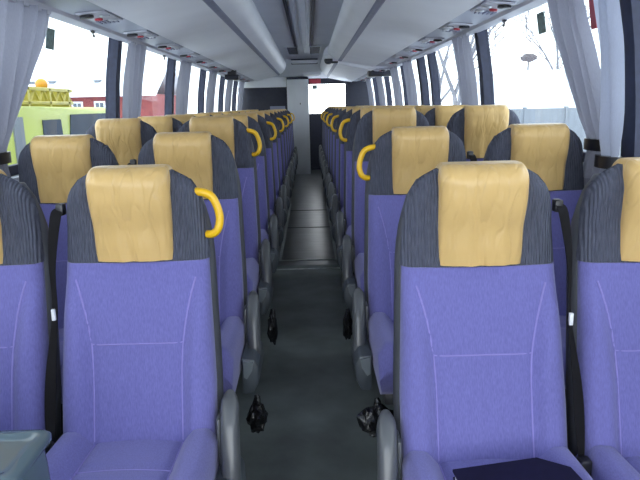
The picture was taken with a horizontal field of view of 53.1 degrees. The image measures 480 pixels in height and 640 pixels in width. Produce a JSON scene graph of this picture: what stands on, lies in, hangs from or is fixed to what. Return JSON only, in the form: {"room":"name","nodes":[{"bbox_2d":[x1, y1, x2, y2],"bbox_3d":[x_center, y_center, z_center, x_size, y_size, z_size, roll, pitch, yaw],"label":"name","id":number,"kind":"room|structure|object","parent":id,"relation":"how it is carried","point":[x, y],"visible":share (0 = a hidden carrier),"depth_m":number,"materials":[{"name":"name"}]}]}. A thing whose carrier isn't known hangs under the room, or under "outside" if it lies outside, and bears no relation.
{"room":"vehicle interior","nodes":[
{"label":"vehicle interior","id":0,"kind":"room"},
{"bbox_2d":[238,77,286,110],"bbox_3d":[-1.045,-2.120,11.907,0.890,1.810,0.050,-2,12,-1],"label":"wall","id":1,"kind":"structure","parent":0,"point":[269,93],"depth_m":11.79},
{"bbox_2d":[253,0,343,78],"bbox_3d":[-0.168,-1.962,5.666,2.500,0.480,13.900,-2,12,-1],"label":"ceiling","id":2,"kind":"structure","parent":0,"point":[272,12],"depth_m":6.70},
{"bbox_2d":[23,0,285,81],"bbox_3d":[-0.917,-1.724,5.295,0.890,0.358,13.000,-2,12,-1],"label":"luggage rack","id":3,"kind":"object","parent":2,"relation":"attached to","point":[233,34],"visible":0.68,"depth_m":4.19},
{"bbox_2d":[0,0,50,177],"bbox_3d":[-1.261,-0.610,2.695,0.149,0.766,0.634,-2,12,-1],"label":"curtain","id":4,"kind":"object","parent":3,"relation":"hanging from","point":[23,25],"visible":0.92,"depth_m":2.60,"materials":[{"name":"grey fabric"}]},
{"bbox_2d":[75,10,122,24],"bbox_3d":[-1.123,-1.133,3.271,0.150,0.037,0.325,-2,12,-1],"label":"panel","id":5,"kind":"object","parent":3,"relation":"attached to","point":[99,16],"visible":1,"depth_m":3.20,"materials":[{"name":"grey plastic"}]},
{"bbox_2d":[95,20,118,24],"bbox_3d":[-1.124,-1.155,3.387,0.100,0.006,0.090,-7,12,0],"label":"speaker grille","id":6,"kind":"object","parent":5,"relation":"attached to","point":[103,21],"depth_m":3.37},
{"bbox_2d":[122,40,146,117],"bbox_3d":[-1.292,-0.987,4.495,0.149,0.766,0.454,-2,12,-1],"label":"curtain","id":7,"kind":"object","parent":3,"relation":"hanging from","point":[136,52],"visible":0.69,"depth_m":4.39,"materials":[{"name":"grey fabric"}]},
{"bbox_2d":[123,30,158,39],"bbox_3d":[-1.137,-1.303,4.084,0.150,0.037,0.325,-2,12,-1],"label":"panel","id":8,"kind":"object","parent":3,"relation":"attached to","point":[141,34],"visible":1,"depth_m":4.00,"materials":[{"name":"grey plastic"}]},
{"bbox_2d":[155,43,182,50],"bbox_3d":[-1.151,-1.473,4.896,0.150,0.037,0.325,-2,12,-1],"label":"panel","id":9,"kind":"object","parent":3,"relation":"attached to","point":[170,46],"visible":1,"depth_m":4.81,"materials":[{"name":"grey plastic"}]},
{"bbox_2d":[176,59,191,114],"bbox_3d":[-1.322,-1.347,6.218,0.149,0.766,0.454,-2,12,-1],"label":"curtain","id":10,"kind":"object","parent":3,"relation":"hanging from","point":[182,92],"visible":0.73,"depth_m":6.13,"materials":[{"name":"grey fabric"}]},
{"bbox_2d":[206,70,216,112],"bbox_3d":[-1.352,-1.714,7.970,0.149,0.766,0.454,-2,12,-1],"label":"curtain","id":11,"kind":"object","parent":3,"relation":"hanging from","point":[210,95],"visible":0.66,"depth_m":7.87,"materials":[{"name":"grey fabric"}]},
{"bbox_2d":[224,80,232,110],"bbox_3d":[-1.382,-2.077,9.702,0.149,0.766,0.454,-2,12,-1],"label":"curtain","id":12,"kind":"object","parent":3,"relation":"hanging from","point":[228,95],"visible":0.64,"depth_m":9.60,"materials":[{"name":"grey fabric"}]},
{"bbox_2d":[225,70,239,79],"bbox_3d":[-1.139,-2.147,8.317,0.180,0.130,0.224,-2,12,-1],"label":"monitor","id":13,"kind":"object","parent":3,"relation":"attached to","point":[232,75],"visible":0.96,"depth_m":8.22,"materials":[{"name":"black plastic"}]},
{"bbox_2d":[237,81,244,109],"bbox_3d":[-1.411,-2.425,11.365,0.149,0.766,0.454,-2,12,-1],"label":"curtain","id":14,"kind":"object","parent":3,"relation":"hanging from","point":[241,84],"visible":0.64,"depth_m":11.20,"materials":[{"name":"grey fabric"}]},
{"bbox_2d":[282,0,314,51],"bbox_3d":[-0.147,-1.675,4.143,0.250,0.015,10.800,-2,12,-1],"label":"trim","id":15,"kind":"structure","parent":2,"relation":"attached to","point":[284,1],"depth_m":6.11,"materials":[{"name":"grey plastic"}]},
{"bbox_2d":[288,0,309,52],"bbox_3d":[-0.147,-1.666,4.145,0.170,0.035,10.800,-2,12,-1],"label":"duct","id":16,"kind":"object","parent":2,"relation":"attached to","point":[299,9],"visible":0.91,"depth_m":6.04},
{"bbox_2d":[309,45,321,53],"bbox_3d":[-0.076,-2.754,9.283,0.170,0.018,1.300,-2,12,-1],"label":"grille","id":17,"kind":"object","parent":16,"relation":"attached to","point":[316,49],"visible":0.98,"depth_m":9.13,"materials":[{"name":"plastic"}]},
{"bbox_2d":[291,58,317,64],"bbox_3d":[-0.248,-2.840,10.180,0.420,0.066,0.330,-2,12,-1],"label":"ceiling hatch","id":18,"kind":"object","parent":2,"relation":"attached to","point":[307,60],"visible":1,"depth_m":10.14,"materials":[{"name":"grey plastic"}]},
{"bbox_2d":[320,46,389,81],"bbox_3d":[0.481,-2.811,10.326,0.940,0.360,4.354,-2,12,-1],"label":"locker","id":19,"kind":"object","parent":2,"relation":"attached to","point":[343,71],"visible":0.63,"depth_m":9.29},
{"bbox_2d":[366,79,374,105],"bbox_3d":[0.905,-2.486,11.392,0.149,0.767,0.454,-2,12,-1],"label":"curtain","id":20,"kind":"object","parent":19,"relation":"hanging from","point":[368,81],"visible":0.61,"depth_m":11.22,"materials":[{"name":"grey fabric"}]},
{"bbox_2d":[367,70,390,76],"bbox_3d":[0.814,-2.272,8.681,0.330,0.105,0.224,-2,12,-1],"label":"monitor","id":21,"kind":"object","parent":19,"relation":"attached to","point":[372,73],"visible":0.61,"depth_m":8.58,"materials":[{"name":"black plastic"}]},
{"bbox_2d":[376,77,385,105],"bbox_3d":[0.934,-2.138,9.729,0.149,0.767,0.454,-2,12,-1],"label":"curtain","id":22,"kind":"object","parent":19,"relation":"hanging from","point":[380,86],"visible":0.48,"depth_m":9.60,"materials":[{"name":"grey fabric"}]},
{"bbox_2d":[328,0,546,67],"bbox_3d":[0.622,-1.399,3.575,0.890,0.358,9.450,-2,12,-1],"label":"luggage rack","id":23,"kind":"object","parent":2,"relation":"attached to","point":[366,32],"visible":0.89,"depth_m":4.32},
{"bbox_2d":[390,66,402,104],"bbox_3d":[0.964,-1.776,7.997,0.149,0.767,0.454,-2,12,-1],"label":"curtain","id":24,"kind":"object","parent":23,"relation":"hanging from","point":[396,84],"visible":0.56,"depth_m":7.89,"materials":[{"name":"grey fabric"}]},
{"bbox_2d":[402,59,417,104],"bbox_3d":[0.982,-1.550,6.920,0.149,0.767,0.454,-2,12,-1],"label":"curtain","id":25,"kind":"object","parent":23,"relation":"hanging from","point":[410,82],"visible":0.62,"depth_m":6.82,"materials":[{"name":"grey fabric"}]},
{"bbox_2d":[418,37,444,43],"bbox_3d":[0.848,-1.519,4.890,0.150,0.037,0.325,-2,12,-1],"label":"panel","id":26,"kind":"object","parent":23,"relation":"attached to","point":[426,40],"visible":1,"depth_m":4.80,"materials":[{"name":"grey plastic"}]},
{"bbox_2d":[439,22,472,32],"bbox_3d":[0.862,-1.349,4.078,0.150,0.037,0.325,-2,12,-1],"label":"panel","id":27,"kind":"object","parent":23,"relation":"attached to","point":[451,27],"visible":1,"depth_m":4.00,"materials":[{"name":"grey plastic"}]},
{"bbox_2d":[452,33,477,104],"bbox_3d":[1.024,-1.048,4.522,0.149,0.767,0.454,-2,12,-1],"label":"curtain","id":28,"kind":"object","parent":23,"relation":"hanging from","point":[464,61],"visible":0.68,"depth_m":4.41,"materials":[{"name":"grey fabric"}]},
{"bbox_2d":[470,0,515,14],"bbox_3d":[0.876,-1.179,3.265,0.150,0.037,0.325,-2,12,-1],"label":"panel","id":29,"kind":"object","parent":23,"relation":"attached to","point":[487,7],"visible":1,"depth_m":3.19,"materials":[{"name":"grey plastic"}]},
{"bbox_2d":[547,0,600,177],"bbox_3d":[1.051,-0.651,2.628,0.126,0.767,0.510,-3,12,-8],"label":"curtain","id":30,"kind":"object","parent":23,"relation":"hanging from","point":[573,35],"visible":0.83,"depth_m":2.57,"materials":[{"name":"grey fabric"}]},
{"bbox_2d":[593,0,624,173],"bbox_3d":[1.041,-0.589,2.333,0.133,0.767,0.172,-2,12,-1],"label":"curtain","id":31,"kind":"object","parent":23,"relation":"hanging from","point":[607,12],"visible":0.94,"depth_m":2.30,"materials":[{"name":"grey fabric"}]},
{"bbox_3d":[1.041,-1.949,5.690,0.080,0.470,13.900,-2,12,-1],"label":"trim","id":32,"kind":"structure","parent":2,"relation":"attached to","visible":0},
{"bbox_2d":[589,0,596,29],"bbox_3d":[1.104,-0.960,2.598,0.036,0.198,0.050,-2,12,-1],"label":"tag","id":33,"kind":"object","parent":32,"relation":"hanging from","point":[591,3],"visible":0.78,"depth_m":2.61,"materials":[{"name":"plastic"}]},
{"bbox_2d":[235,169,393,479],"bbox_3d":[-0.119,0.088,6.096,2.540,0.170,13.900,-2,12,-1],"label":"floor","id":34,"kind":"structure","parent":0,"point":[308,388],"depth_m":3.02,"materials":[{"name":"grey rubber"}]},
{"bbox_2d":[0,429,51,479],"bbox_3d":[-0.763,0.784,1.171,0.484,0.741,0.379,-2,12,-1],"label":"console","id":35,"kind":"object","parent":34,"relation":"on","point":[22,452],"visible":1,"depth_m":1.22,"materials":[{"name":"plastic"}]},
{"bbox_2d":[0,169,60,442],"bbox_3d":[-0.978,0.452,1.637,0.452,1.210,0.692,-1,12,-1],"label":"passenger seat","id":36,"kind":"object","parent":34,"relation":"on","point":[25,287],"visible":0.73,"depth_m":1.78,"materials":[{"name":"blue"}]},
{"bbox_2d":[18,134,118,435],"bbox_3d":[-0.993,0.232,2.388,0.452,1.210,0.692,-1,12,0],"label":"passenger seat","id":37,"kind":"object","parent":34,"relation":"on","point":[50,166],"visible":0.3,"depth_m":2.50,"materials":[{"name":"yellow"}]},
{"bbox_2d":[58,328,63,403],"bbox_3d":[-0.987,0.429,2.331,0.444,0.188,0.500,-1,12,0],"label":"seat cushion","id":38,"kind":"object","parent":37,"relation":"on","point":[61,330],"depth_m":2.23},
{"bbox_2d":[86,118,156,164],"bbox_3d":[-1.007,0.024,3.141,0.452,1.210,0.692,-1,12,-1],"label":"passenger seat","id":39,"kind":"object","parent":34,"relation":"on","point":[125,137],"visible":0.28,"depth_m":3.22,"materials":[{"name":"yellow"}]},
{"bbox_2d":[45,164,245,479],"bbox_3d":[-0.487,0.439,1.643,0.537,1.210,0.692,-1,12,-1],"label":"passenger seat","id":40,"kind":"object","parent":34,"relation":"on","point":[143,398],"visible":1,"depth_m":1.78,"materials":[{"name":"blue"}]},
{"bbox_2d":[46,428,218,479],"bbox_3d":[-0.499,0.636,1.586,0.444,0.188,0.500,-1,12,-1],"label":"seat cushion","id":41,"kind":"object","parent":40,"relation":"on","point":[80,453],"depth_m":1.68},
{"bbox_2d":[138,116,182,132],"bbox_3d":[-1.020,-0.136,3.904,0.452,1.210,0.692,-2,12,-1],"label":"passenger seat","id":42,"kind":"object","parent":34,"relation":"on","point":[161,124],"visible":0.1,"depth_m":3.97,"materials":[{"name":"blue"}]},
{"bbox_2d":[165,114,195,123],"bbox_3d":[-1.033,-0.295,4.668,0.452,1.210,0.692,-1,12,-1],"label":"passenger seat","id":43,"kind":"object","parent":34,"relation":"on","point":[182,118],"visible":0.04,"depth_m":4.73,"materials":[{"name":"blue"}]},
{"bbox_2d":[127,131,263,395],"bbox_3d":[-0.501,0.219,2.394,0.537,1.210,0.692,-2,12,-1],"label":"passenger seat","id":44,"kind":"object","parent":34,"relation":"on","point":[203,157],"visible":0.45,"depth_m":2.51,"materials":[{"name":"blue"}]},
{"bbox_2d":[220,316,244,395],"bbox_3d":[-0.513,0.416,2.337,0.444,0.188,0.500,-2,12,-1],"label":"seat cushion","id":45,"kind":"object","parent":44,"relation":"on","point":[232,328],"depth_m":2.27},
{"bbox_2d":[246,394,267,432],"bbox_3d":[-0.235,0.640,2.347,0.087,0.140,0.096,6,14,32],"label":"bag","id":46,"kind":"object","parent":44,"relation":"hanging from","point":[257,415],"visible":1,"depth_m":2.32,"materials":[{"name":"black"}]},
{"bbox_2d":[178,116,272,314],"bbox_3d":[-0.515,0.011,3.147,0.537,1.210,0.692,-2,12,-1],"label":"passenger seat","id":47,"kind":"object","parent":34,"relation":"on","point":[233,132],"visible":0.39,"depth_m":3.27,"materials":[{"name":"blue"}]},
{"bbox_2d":[246,258,259,293],"bbox_3d":[-0.528,0.208,3.090,0.444,0.188,0.500,-2,12,-1],"label":"seat cushion","id":48,"kind":"object","parent":47,"relation":"on","point":[252,264],"depth_m":3.08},
{"bbox_2d":[267,308,277,344],"bbox_3d":[-0.231,0.422,3.099,0.052,0.177,0.104,-2,12,-1],"label":"bag","id":49,"kind":"object","parent":47,"relation":"hanging from","point":[272,332],"visible":1,"depth_m":3.07,"materials":[{"name":"black"}]},
{"bbox_2d":[214,114,279,273],"bbox_3d":[-0.529,-0.148,3.910,0.537,1.210,0.692,-1,12,0],"label":"passenger seat","id":50,"kind":"object","parent":34,"relation":"on","point":[269,225],"visible":0.15,"depth_m":4.03,"materials":[{"name":"blue"}]},
{"bbox_2d":[261,229,268,241],"bbox_3d":[-0.542,0.049,3.853,0.444,0.188,0.500,-1,12,0],"label":"seat cushion","id":51,"kind":"object","parent":50,"relation":"on","point":[264,232],"depth_m":3.93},
{"bbox_2d":[229,113,284,245],"bbox_3d":[-0.530,-0.309,4.673,0.512,1.210,0.692,-1,12,0],"label":"passenger seat","id":52,"kind":"object","parent":34,"relation":"on","point":[276,205],"visible":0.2,"depth_m":4.80,"materials":[{"name":"blue"}]},
{"bbox_2d":[240,112,287,225],"bbox_3d":[-0.543,-0.468,5.437,0.513,1.210,0.692,-1,12,0],"label":"passenger seat","id":53,"kind":"object","parent":34,"relation":"on","point":[280,192],"visible":0.12,"depth_m":5.57,"materials":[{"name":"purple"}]},
{"bbox_2d":[251,111,289,209],"bbox_3d":[-0.556,-0.628,6.200,0.512,1.210,0.692,-1,12,-1],"label":"passenger seat","id":54,"kind":"object","parent":34,"relation":"on","point":[284,180],"visible":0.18,"depth_m":6.33,"materials":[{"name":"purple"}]},
{"bbox_2d":[261,110,293,188],"bbox_3d":[-0.582,-0.948,7.727,0.512,1.210,0.692,-2,12,-1],"label":"passenger seat","id":55,"kind":"object","parent":34,"relation":"on","point":[288,164],"visible":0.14,"depth_m":7.87,"materials":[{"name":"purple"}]},
{"bbox_2d":[269,111,291,197],"bbox_3d":[-0.569,-0.788,6.963,0.513,1.210,0.692,-1,12,0],"label":"passenger seat","id":56,"kind":"object","parent":34,"relation":"on","point":[287,171],"visible":0.13,"depth_m":7.10,"materials":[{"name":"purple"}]},
{"bbox_2d":[271,109,296,169],"bbox_3d":[-0.621,-1.427,10.017,0.513,1.210,0.692,-2,12,-1],"label":"passenger seat","id":57,"kind":"object","parent":34,"relation":"on","point":[294,150],"visible":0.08,"depth_m":10.16,"materials":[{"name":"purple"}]},
{"bbox_2d":[279,204,290,259],"bbox_3d":[-0.358,-0.155,6.854,0.023,0.006,3.110,-2,12,-1],"label":"trim","id":58,"kind":"structure","parent":34,"relation":"on","point":[286,225],"depth_m":6.29,"materials":[{"name":"metal"}]},
{"bbox_2d":[277,110,294,180],"bbox_3d":[-0.595,-1.108,8.490,0.513,1.210,0.692,-2,12,-1],"label":"passenger seat","id":59,"kind":"object","parent":34,"relation":"on","point":[283,113],"visible":0.09,"depth_m":8.63,"materials":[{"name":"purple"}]},
{"bbox_2d":[279,109,295,174],"bbox_3d":[-0.608,-1.268,9.254,0.513,1.210,0.692,-2,12,-1],"label":"passenger seat","id":60,"kind":"object","parent":34,"relation":"on","point":[286,114],"visible":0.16,"depth_m":9.39,"materials":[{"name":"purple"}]},
{"bbox_2d":[287,77,310,173],"bbox_3d":[-0.397,-2.175,12.202,0.395,1.765,0.812,-2,12,-1],"label":"cabin","id":61,"kind":"object","parent":34,"relation":"on","point":[297,87],"visible":0.92,"depth_m":11.78,"materials":[{"name":"grey laminate"}]},
{"bbox_2d":[321,106,337,173],"bbox_3d":[0.259,-1.302,9.261,0.512,1.234,0.692,-2,12,-1],"label":"passenger seat","id":62,"kind":"object","parent":34,"relation":"on","point":[322,152],"visible":0.08,"depth_m":9.40,"materials":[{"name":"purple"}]},
{"bbox_2d":[322,106,342,178],"bbox_3d":[0.272,-1.142,8.498,0.512,1.234,0.692,-1,12,-1],"label":"passenger seat","id":63,"kind":"object","parent":34,"relation":"on","point":[328,112],"visible":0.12,"depth_m":8.63,"materials":[{"name":"blue"}]},
{"bbox_2d":[323,106,348,185],"bbox_3d":[0.286,-0.983,7.734,0.512,1.234,0.692,-2,12,-1],"label":"passenger seat","id":64,"kind":"object","parent":34,"relation":"on","point":[325,163],"visible":0.08,"depth_m":7.88,"materials":[{"name":"blue"}]},
{"bbox_2d":[324,106,355,195],"bbox_3d":[0.299,-0.823,6.971,0.512,1.234,0.692,-1,12,-1],"label":"passenger seat","id":65,"kind":"object","parent":34,"relation":"on","point":[327,169],"visible":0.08,"depth_m":7.11,"materials":[{"name":"blue"}]},
{"bbox_2d":[326,106,362,206],"bbox_3d":[0.312,-0.663,6.208,0.513,1.234,0.692,-1,12,-1],"label":"passenger seat","id":66,"kind":"object","parent":34,"relation":"on","point":[329,177],"visible":0.12,"depth_m":6.34,"materials":[{"name":"blue"}]},
{"bbox_2d":[328,106,369,222],"bbox_3d":[0.325,-0.503,5.444,0.512,1.234,0.692,-2,12,-1],"label":"passenger seat","id":67,"kind":"object","parent":34,"relation":"on","point":[333,188],"visible":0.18,"depth_m":5.58,"materials":[{"name":"blue"}]},
{"bbox_2d":[331,106,379,242],"bbox_3d":[0.338,-0.343,4.681,0.512,1.234,0.692,-1,12,0],"label":"passenger seat","id":68,"kind":"object","parent":34,"relation":"on","point":[337,201],"visible":0.14,"depth_m":4.81,"materials":[{"name":"blue"}]},
{"bbox_2d":[336,107,377,270],"bbox_3d":[0.363,-0.184,3.918,0.537,1.234,0.692,-2,12,-1],"label":"passenger seat","id":69,"kind":"object","parent":34,"relation":"on","point":[343,221],"visible":0.16,"depth_m":4.04,"materials":[{"name":"blue"}]},
{"bbox_2d":[342,107,428,310],"bbox_3d":[0.377,-0.024,3.155,0.537,1.234,0.692,-2,12,-1],"label":"passenger seat","id":70,"kind":"object","parent":34,"relation":"on","point":[379,121],"visible":0.3,"depth_m":3.26,"materials":[{"name":"blue"}]},
{"bbox_2d":[343,308,352,339],"bbox_3d":[0.134,0.410,3.102,0.048,0.150,0.109,-2,12,-1],"label":"bag","id":71,"kind":"object","parent":70,"relation":"hanging from","point":[347,321],"visible":0.97,"depth_m":3.08,"materials":[{"name":"black"}]},
{"bbox_2d":[354,253,363,291],"bbox_3d":[0.401,0.176,3.099,0.444,0.192,0.500,-2,12,-1],"label":"seat cushion","id":72,"kind":"object","parent":70,"relation":"on","point":[358,257],"depth_m":3.10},
{"bbox_2d":[351,126,476,404],"bbox_3d":[0.391,0.196,2.404,0.537,1.210,0.692,-1,12,-1],"label":"passenger seat","id":73,"kind":"object","parent":34,"relation":"on","point":[400,156],"visible":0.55,"depth_m":2.52,"materials":[{"name":"blue"}]},
{"bbox_2d":[368,312,393,393],"bbox_3d":[0.414,0.392,2.348,0.444,0.188,0.500,-1,12,-1],"label":"seat cushion","id":74,"kind":"object","parent":73,"relation":"on","point":[380,324],"depth_m":2.24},
{"bbox_2d":[414,105,436,114],"bbox_3d":[0.839,-0.356,4.687,0.452,1.234,0.692,-1,12,-1],"label":"passenger seat","id":75,"kind":"object","parent":34,"relation":"on","point":[423,109],"visible":0.08,"depth_m":4.74,"materials":[{"name":"blue"}]},
{"bbox_2d":[424,105,464,126],"bbox_3d":[0.852,-0.197,3.924,0.452,1.234,0.692,-1,12,0],"label":"passenger seat","id":76,"kind":"object","parent":34,"relation":"on","point":[440,115],"visible":0.12,"depth_m":3.99,"materials":[{"name":"blue"}]},
{"bbox_2d":[446,105,519,160],"bbox_3d":[0.865,-0.037,3.160,0.452,1.234,0.692,-1,12,-1],"label":"passenger seat","id":77,"kind":"object","parent":34,"relation":"on","point":[476,126],"visible":0.25,"depth_m":3.25,"materials":[{"name":"blue"}]},
{"bbox_2d":[377,160,592,479],"bbox_3d":[0.408,0.446,1.506,0.537,1.210,0.692,-1,12,-1],"label":"passenger seat","id":78,"kind":"object","parent":34,"relation":"on","point":[478,373],"visible":0.98,"depth_m":1.64,"materials":[{"name":"blue"}]},
{"bbox_2d":[402,446,592,479],"bbox_3d":[0.432,0.642,1.450,0.444,0.188,0.500,-1,12,-1],"label":"seat cushion","id":79,"kind":"object","parent":78,"relation":"on","point":[418,462],"depth_m":1.62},
{"bbox_2d":[453,457,582,479],"bbox_3d":[0.461,0.566,1.406,0.279,0.043,0.259,-2,12,-4],"label":"folder","id":80,"kind":"object","parent":78,"relation":"on","point":[535,468],"visible":1,"depth_m":1.49,"materials":[{"name":"blue paper"}]},
{"bbox_2d":[483,123,583,448],"bbox_3d":[0.880,0.183,2.410,0.452,1.210,0.692,-2,12,-1],"label":"passenger seat","id":81,"kind":"object","parent":34,"relation":"on","point":[553,151],"visible":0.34,"depth_m":2.52,"materials":[{"name":"blue"}]},
{"bbox_2d":[559,315,565,388],"bbox_3d":[0.886,0.380,2.353,0.444,0.188,0.500,-2,12,-1],"label":"seat cushion","id":82,"kind":"object","parent":81,"relation":"on","point":[562,317],"depth_m":2.23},
{"bbox_2d":[566,157,639,479],"bbox_3d":[0.897,0.433,1.512,0.452,1.210,0.692,-2,12,-1],"label":"passenger seat","id":83,"kind":"object","parent":34,"relation":"on","point":[605,222],"visible":0.92,"depth_m":1.65,"materials":[{"name":"blue"}]},
{"bbox_2d":[575,445,639,479],"bbox_3d":[0.903,0.630,1.455,0.444,0.188,0.500,-2,12,-1],"label":"seat cushion","id":84,"kind":"object","parent":83,"relation":"on","point":[609,462],"depth_m":1.58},
{"bbox_2d":[286,78,369,169],"bbox_3d":[-0.262,-2.445,12.660,2.540,2.300,0.090,-2,12,-1],"label":"wall","id":85,"kind":"structure","parent":0,"point":[356,92],"depth_m":12.58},
{"bbox_2d":[357,397,393,436],"bbox_3d":[0.204,0.633,2.282,0.150,0.133,0.121,-2,12,-1],"label":"bag","id":86,"kind":"object","parent":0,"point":[367,419],"visible":0.72,"depth_m":2.25,"materials":[{"name":"black"}]},
{"bbox_2d":[583,177,589,186],"bbox_3d":[1.127,-0.399,6.016,0.085,1.162,13.900,-2,12,-1],"label":"wall","id":87,"kind":"structure","parent":0,"point":[586,180],"depth_m":2.77,"materials":[{"name":"grey carpet"}]},
{"bbox_2d":[372,77,379,105],"bbox_3d":[0.978,-2.455,11.152,0.146,0.760,0.106,-2,12,-1],"label":"trim","id":88,"kind":"structure","parent":87,"relation":"attached to","point":[376,93],"depth_m":11.09,"materials":[{"name":"blue plastic"}]},
{"bbox_2d":[384,77,391,104],"bbox_3d":[1.006,-2.106,9.488,0.146,0.760,0.106,-2,12,-1],"label":"trim","id":89,"kind":"structure","parent":87,"relation":"attached to","point":[386,79],"depth_m":9.43,"materials":[{"name":"blue plastic"}]},
{"bbox_2d":[400,65,407,104],"bbox_3d":[1.036,-1.744,7.756,0.146,0.760,0.106,-2,12,-1],"label":"trim","id":90,"kind":"structure","parent":87,"relation":"attached to","point":[401,67],"depth_m":7.70,"materials":[{"name":"blue plastic"}]},
{"bbox_2d":[416,56,429,104],"bbox_3d":[1.056,-1.496,6.572,0.146,0.760,0.162,-2,12,-1],"label":"trim","id":91,"kind":"structure","parent":87,"relation":"attached to","point":[421,65],"depth_m":6.49,"materials":[{"name":"blue plastic"}]},
{"bbox_2d":[427,52,440,104],"bbox_3d":[1.066,-1.377,6.004,0.146,0.760,0.106,-2,12,-1],"label":"trim","id":92,"kind":"structure","parent":87,"relation":"attached to","point":[431,58],"depth_m":5.94,"materials":[{"name":"blue plastic"}]},
{"bbox_2d":[474,29,494,104],"bbox_3d":[1.096,-1.016,4.282,0.146,0.760,0.106,-2,12,-1],"label":"trim","id":93,"kind":"structure","parent":87,"relation":"attached to","point":[481,38],"depth_m":4.22,"materials":[{"name":"blue plastic"}]},
{"bbox_2d":[619,0,639,157],"bbox_3d":[1.130,-0.604,2.315,0.146,0.760,0.106,-2,12,-1],"label":"trim","id":94,"kind":"structure","parent":87,"relation":"attached to","point":[630,9],"depth_m":2.29,"materials":[{"name":"blue plastic"}]},
{"bbox_3d":[1.129,-0.830,3.294,0.084,0.780,1.950,-2,12,-1],"label":"window","id":95,"kind":"structure","parent":87,"relation":"in","visible":0},
{"bbox_2d":[536,11,546,33],"bbox_3d":[1.095,-1.073,3.166,0.020,0.099,0.100,-2,12,-1],"label":"window sticker","id":96,"kind":"object","parent":95,"relation":"attached to","point":[541,23],"visible":1,"depth_m":3.16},
{"bbox_3d":[-1.397,-0.332,5.986,0.085,1.162,13.900,-2,12,-1],"label":"wall","id":97,"kind":"structure","parent":0,"visible":0},
{"bbox_2d":[8,163,18,175],"bbox_3d":[-1.389,-0.949,5.857,0.030,0.044,13.900,-2,12,-1],"label":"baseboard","id":98,"kind":"structure","parent":97,"relation":"attached to","point":[13,169],"depth_m":2.76,"materials":[{"name":"grey plastic"}]},
{"bbox_2d":[105,38,121,118],"bbox_3d":[-1.357,-0.952,4.253,0.146,0.760,0.106,-2,12,-1],"label":"trim","id":99,"kind":"structure","parent":97,"relation":"attached to","point":[114,54],"depth_m":4.19,"materials":[{"name":"blue fabric"}]},
{"bbox_2d":[164,58,175,115],"bbox_3d":[-1.387,-1.313,5.975,0.146,0.760,0.106,-2,12,-1],"label":"trim","id":100,"kind":"structure","parent":97,"relation":"attached to","point":[171,64],"depth_m":5.91,"materials":[{"name":"blue fabric"}]},
{"bbox_2d":[197,69,206,112],"bbox_3d":[-1.417,-1.679,7.727,0.146,0.760,0.106,-2,12,-1],"label":"trim","id":101,"kind":"structure","parent":97,"relation":"attached to","point":[202,77],"depth_m":7.66,"materials":[{"name":"blue fabric"}]},
{"bbox_2d":[218,76,224,111],"bbox_3d":[-1.447,-2.042,9.459,0.146,0.760,0.106,-2,12,-1],"label":"trim","id":102,"kind":"structure","parent":97,"relation":"attached to","point":[222,79],"depth_m":9.39,"materials":[{"name":"blue fabric"}]},
{"bbox_2d":[231,81,237,110],"bbox_3d":[-1.475,-2.390,11.123,0.146,0.760,0.106,-2,12,-1],"label":"trim","id":103,"kind":"structure","parent":97,"relation":"attached to","point":[235,83],"depth_m":11.06,"materials":[{"name":"blue fabric"}]},
{"bbox_3d":[-1.358,-0.765,3.265,0.083,0.780,1.950,-2,12,-1],"label":"window","id":104,"kind":"structure","parent":97,"relation":"in","visible":0},
{"bbox_2d":[45,28,54,49],"bbox_3d":[-1.337,-0.996,3.171,0.020,0.099,0.100,-2,12,-1],"label":"window sticker","id":105,"kind":"object","parent":104,"relation":"attached to","point":[50,35],"visible":0.86,"depth_m":3.17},
{"label":"outside","id":106,"kind":"structure","parent":0,"visible":0},
{"bbox_3d":[-0.360,-2.579,25.000,180.000,0.160,180.000,-2,12,-1],"label":"ground","id":107,"kind":"structure","parent":106,"visible":0},
{"bbox_2d":[7,78,105,164],"bbox_3d":[-4.722,-0.867,9.623,2.230,2.965,4.350,-2,12,-1],"label":"truck","id":108,"kind":"object","parent":107,"relation":"on","point":[44,110],"visible":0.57,"depth_m":8.75,"materials":[{"name":"paint"}]},
{"bbox_2d":[29,56,178,117],"bbox_3d":[-13.776,-6.772,33.598,12.200,5.300,7.800,-2,12,-1],"label":"house","id":109,"kind":"structure","parent":107,"relation":"on","point":[86,77],"depth_m":31.11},
{"bbox_2d":[437,23,502,104],"bbox_3d":[5.338,-6.091,22.518,5.573,7.646,2.819,-5,12,-15],"label":"bare tree","id":110,"kind":"object","parent":107,"relation":"on","point":[454,92],"visible":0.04,"depth_m":23.02,"materials":[{"name":"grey plant"}]},
{"bbox_2d":[435,20,517,101],"bbox_3d":[8.897,-12.323,42.750,8.205,11.372,5.220,-3,12,-8],"label":"bare tree","id":111,"kind":"object","parent":107,"relation":"on","point":[507,26],"visible":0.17,"depth_m":42.81,"materials":[{"name":"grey plant"}]},
{"bbox_2d":[452,70,575,108],"bbox_3d":[15.061,-7.072,35.053,13.300,3.950,11.600,-2,12,-1],"label":"building","id":112,"kind":"structure","parent":107,"relation":"on","point":[531,89],"depth_m":29.44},
{"bbox_2d":[520,53,540,69],"bbox_3d":[14.656,-10.138,45.110,1.850,5.851,1.158,2,12,14],"label":"bare tree","id":113,"kind":"object","parent":107,"relation":"on","point":[528,57],"visible":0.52,"depth_m":44.31,"materials":[{"name":"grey plant"}]},
{"bbox_2d":[512,0,592,69],"bbox_3d":[17.734,-13.905,46.580,7.963,12.472,7.922,-8,13,-28],"label":"bare tree","id":114,"kind":"object","parent":107,"relation":"on","point":[586,4],"visible":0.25,"depth_m":46.81,"materials":[{"name":"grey plant"}]},
{"bbox_2d":[511,106,620,155],"bbox_3d":[9.508,-3.992,24.873,6.500,2.360,0.200,-2,12,-1],"label":"fence","id":115,"kind":"object","parent":107,"relation":"on","point":[566,115],"visible":0.17,"depth_m":24.64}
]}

